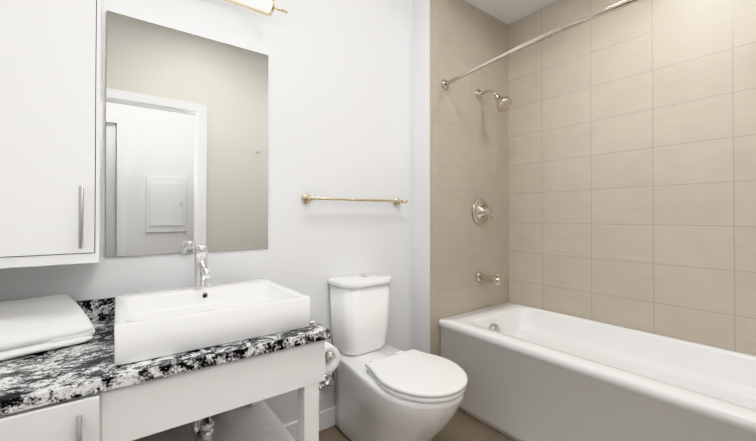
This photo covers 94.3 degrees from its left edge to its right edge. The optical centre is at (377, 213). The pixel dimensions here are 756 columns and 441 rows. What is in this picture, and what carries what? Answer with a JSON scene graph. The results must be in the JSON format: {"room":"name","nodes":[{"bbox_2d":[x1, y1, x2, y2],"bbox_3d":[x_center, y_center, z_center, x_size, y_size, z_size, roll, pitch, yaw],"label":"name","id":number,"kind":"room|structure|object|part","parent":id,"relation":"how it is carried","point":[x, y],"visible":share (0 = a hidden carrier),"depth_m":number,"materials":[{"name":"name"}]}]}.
{"room":"bathroom","nodes":[
{"label":"bathroom","id":0,"kind":"room"},
{"bbox_2d":[0,297,111,332],"bbox_3d":[-0.962,0.336,1.255,1.145,0.071,0.020,0,-1,-37],"label":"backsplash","id":1,"kind":"structure","parent":0,"relation":"attached to","point":[56,312],"depth_m":1.02,"materials":[{"name":"white fabric"}]},
{"bbox_2d":[0,0,412,424],"bbox_3d":[-0.689,-0.290,1.545,2.169,2.750,0.133,0,-1,-37],"label":"wall","id":2,"kind":"structure","parent":0,"point":[340,98],"depth_m":1.58,"materials":[{"name":"white paint"}]},
{"bbox_2d":[0,0,103,268],"bbox_3d":[-1.105,-0.380,0.957,0.551,1.040,0.336,0,-1,-37],"label":"upper cabinet","id":3,"kind":"object","parent":2,"relation":"attached to","point":[51,127],"visible":1,"depth_m":0.95,"materials":[{"name":"white paint"}]},
{"bbox_3d":[-0.817,0.009,0.965,0.011,0.173,0.011,0,-1,-37],"label":"handle","id":4,"kind":"part","parent":3,"relation":"part of","materials":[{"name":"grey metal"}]},
{"bbox_3d":[-0.739,-0.285,1.433,0.587,0.892,0.012,0,-1,-37],"label":"mirror","id":5,"kind":"part","parent":2,"relation":"part of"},
{"bbox_2d":[223,0,287,16],"bbox_3d":[-0.681,-0.946,1.406,0.631,0.148,0.132,0,-1,-37],"label":"sconce","id":6,"kind":"object","parent":2,"relation":"attached to","point":[266,7],"visible":1,"depth_m":1.49,"materials":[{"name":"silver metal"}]},
{"bbox_3d":[-0.660,-0.900,1.374,0.482,0.052,0.052,0,-1,-37],"label":"glass","id":7,"kind":"part","parent":6,"relation":"part of","materials":[{"name":"white glass"}]},
{"bbox_2d":[284,407,334,440],"bbox_3d":[-0.606,1.040,1.523,2.049,0.090,0.012,0,-1,-37],"label":"baseboard","id":8,"kind":"structure","parent":2,"relation":"attached to","point":[326,418],"depth_m":1.76,"materials":[{"name":"white wood"}]},
{"bbox_2d":[301,194,407,205],"bbox_3d":[-0.098,-0.073,1.867,0.632,0.052,0.080,0,-1,-37],"label":"towel rail","id":9,"kind":"object","parent":2,"relation":"attached to","point":[308,199],"visible":1,"depth_m":1.78,"materials":[{"name":"silver metal"}]},
{"bbox_2d":[297,409,513,440],"bbox_3d":[0.302,1.106,0.305,4.050,0.060,3.350,0,-1,-37],"label":"floor","id":10,"kind":"structure","parent":0,"point":[461,426],"depth_m":1.74,"materials":[{"name":"tile"}]},
{"bbox_2d":[0,320,339,440],"bbox_3d":[-0.735,0.741,1.039,1.250,0.680,0.634,0,-1,-37],"label":"bathroom vanity","id":11,"kind":"object","parent":10,"relation":"on","point":[217,400],"depth_m":0.93,"materials":[{"name":"wood"}]},
{"bbox_3d":[-0.845,0.688,0.615,0.557,0.570,0.018,0,-1,-37],"label":"door","id":12,"kind":"part","parent":11,"relation":"part of","materials":[{"name":"white paint"}]},
{"bbox_3d":[-0.626,0.516,0.733,0.011,0.185,0.011,0,-1,-37],"label":"handle","id":13,"kind":"part","parent":11,"relation":"part of","materials":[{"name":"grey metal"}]},
{"bbox_2d":[0,317,329,408],"bbox_3d":[-0.789,0.385,1.023,1.145,0.030,0.597,0,-1,-37],"label":"countertop","id":14,"kind":"structure","parent":11,"relation":"on","point":[47,361],"depth_m":0.88,"materials":[{"name":"multicoloured stone"}]},
{"bbox_2d":[0,336,93,360],"bbox_3d":[-1.067,0.353,0.915,0.511,0.032,0.395,0,-1,-37],"label":"towel","id":15,"kind":"object","parent":14,"relation":"on","point":[43,348],"depth_m":0.92,"materials":[{"name":"white fabric"}]},
{"bbox_2d":[112,278,311,368],"bbox_3d":[-0.560,0.321,1.175,0.516,0.098,0.451,0,-1,-37],"label":"sink","id":16,"kind":"object","parent":14,"relation":"in","point":[147,325],"depth_m":1.05,"materials":[{"name":"white ceramic"}]},
{"bbox_2d":[133,400,295,440],"bbox_3d":[-0.577,0.846,1.192,0.557,0.028,0.574,0,-1,-37],"label":"shelf","id":17,"kind":"object","parent":11,"relation":"attached to","point":[256,421],"depth_m":1.36,"materials":[{"name":"white paint"}]},
{"bbox_3d":[-0.540,0.812,1.547,0.050,0.545,0.050,0,-1,-37],"label":"leg","id":18,"kind":"part","parent":11,"relation":"part of","materials":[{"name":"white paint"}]},
{"bbox_3d":[-0.223,0.809,1.121,0.050,0.545,0.050,0,-1,-37],"label":"leg","id":19,"kind":"part","parent":11,"relation":"part of","materials":[{"name":"white paint"}]},
{"bbox_3d":[-0.170,0.503,1.245,0.024,0.024,0.022,0,-1,-37],"label":"knob","id":20,"kind":"part","parent":11,"relation":"part of","materials":[{"name":"silver metal"}]},
{"bbox_2d":[319,272,467,440],"bbox_3d":[0.061,0.700,1.570,0.417,0.770,0.718,0,-1,-37],"label":"toilet","id":21,"kind":"object","parent":10,"relation":"on","point":[384,391],"visible":0.96,"depth_m":1.55,"materials":[{"name":"white ceramic"}]},
{"bbox_3d":[-0.079,0.530,1.800,0.292,0.337,0.180,0,-1,-37],"label":"tank","id":22,"kind":"part","parent":21,"relation":"part of","materials":[{"name":"white ceramic"}]},
{"bbox_3d":[0.177,0.681,1.456,0.356,0.019,0.384,0,-1,-37],"label":"seat","id":23,"kind":"part","parent":21,"relation":"part of","materials":[{"name":"white plastic"}]},
{"bbox_3d":[0.177,0.658,1.456,0.364,0.020,0.396,0,-1,-37],"label":"lid","id":24,"kind":"part","parent":21,"relation":"part of","materials":[{"name":"white plastic"}]},
{"bbox_2d":[439,302,755,440],"bbox_3d":[1.103,0.851,1.651,0.717,0.470,1.543,0,-1,-37],"label":"tub","id":25,"kind":"object","parent":10,"relation":"on","point":[535,374],"visible":0.96,"depth_m":1.60,"materials":[{"name":"white ceramic"}]},
{"bbox_2d":[412,0,429,353],"bbox_3d":[0.582,-0.284,2.409,0.903,2.750,0.267,0,-1,-37],"label":"wall","id":26,"kind":"structure","parent":0,"point":[421,171],"depth_m":2.09,"materials":[{"name":"white paint"}]},
{"bbox_2d":[430,0,508,356],"bbox_3d":[0.615,-0.130,2.264,0.783,2.440,0.004,0,-1,-37],"label":"wall tile","id":27,"kind":"structure","parent":26,"relation":"attached to","point":[469,148],"depth_m":2.22,"materials":[{"name":"beige tile"}]},
{"bbox_2d":[472,199,492,223],"bbox_3d":[0.692,-0.017,2.268,0.168,0.168,0.080,0,-1,-37],"label":"valve","id":28,"kind":"object","parent":27,"relation":"attached to","point":[481,210],"visible":1,"depth_m":2.26,"materials":[{"name":"silver metal"}]},
{"bbox_2d":[476,272,501,284],"bbox_3d":[0.711,0.407,2.230,0.064,0.073,0.158,0,-1,-37],"label":"spout","id":29,"kind":"object","parent":27,"relation":"attached to","point":[492,279],"visible":1,"depth_m":2.21,"materials":[{"name":"silver metal"}]},
{"bbox_2d":[476,89,511,111],"bbox_3d":[0.729,-0.723,2.206,0.096,0.184,0.232,0,-1,-37],"label":"shower head","id":30,"kind":"object","parent":27,"relation":"attached to","point":[503,103],"visible":1,"depth_m":2.15},
{"bbox_3d":[0.703,-0.760,2.242,0.017,0.065,0.142,0,-1,-37],"label":"arm","id":31,"kind":"part","parent":30,"relation":"part of"},
{"bbox_2d":[464,0,558,24],"bbox_3d":[1.079,-1.509,1.651,0.783,0.310,1.549,0,-1,-37],"label":"ceiling","id":32,"kind":"structure","parent":0,"point":[508,12],"depth_m":2.29,"materials":[{"name":"white paint"}]},
{"bbox_2d":[508,0,755,354],"bbox_3d":[1.552,-0.288,1.763,0.120,2.750,1.919,0,-1,-37],"label":"wall","id":33,"kind":"structure","parent":0,"point":[632,166],"depth_m":1.87,"materials":[{"name":"tile"}]},
{"bbox_3d":[1.616,-0.295,0.921,0.783,2.750,0.250,0,-1,-37],"label":"wall","id":34,"kind":"structure","parent":0,"visible":0},
{"bbox_2d":[441,0,640,89],"bbox_3d":[0.841,-0.781,1.468,0.120,0.064,1.549,0,-1,-37],"label":"shower rail","id":35,"kind":"object","parent":34,"relation":"attached to","point":[445,83],"visible":1,"depth_m":1.51,"materials":[{"name":"silver metal"}]}
]}

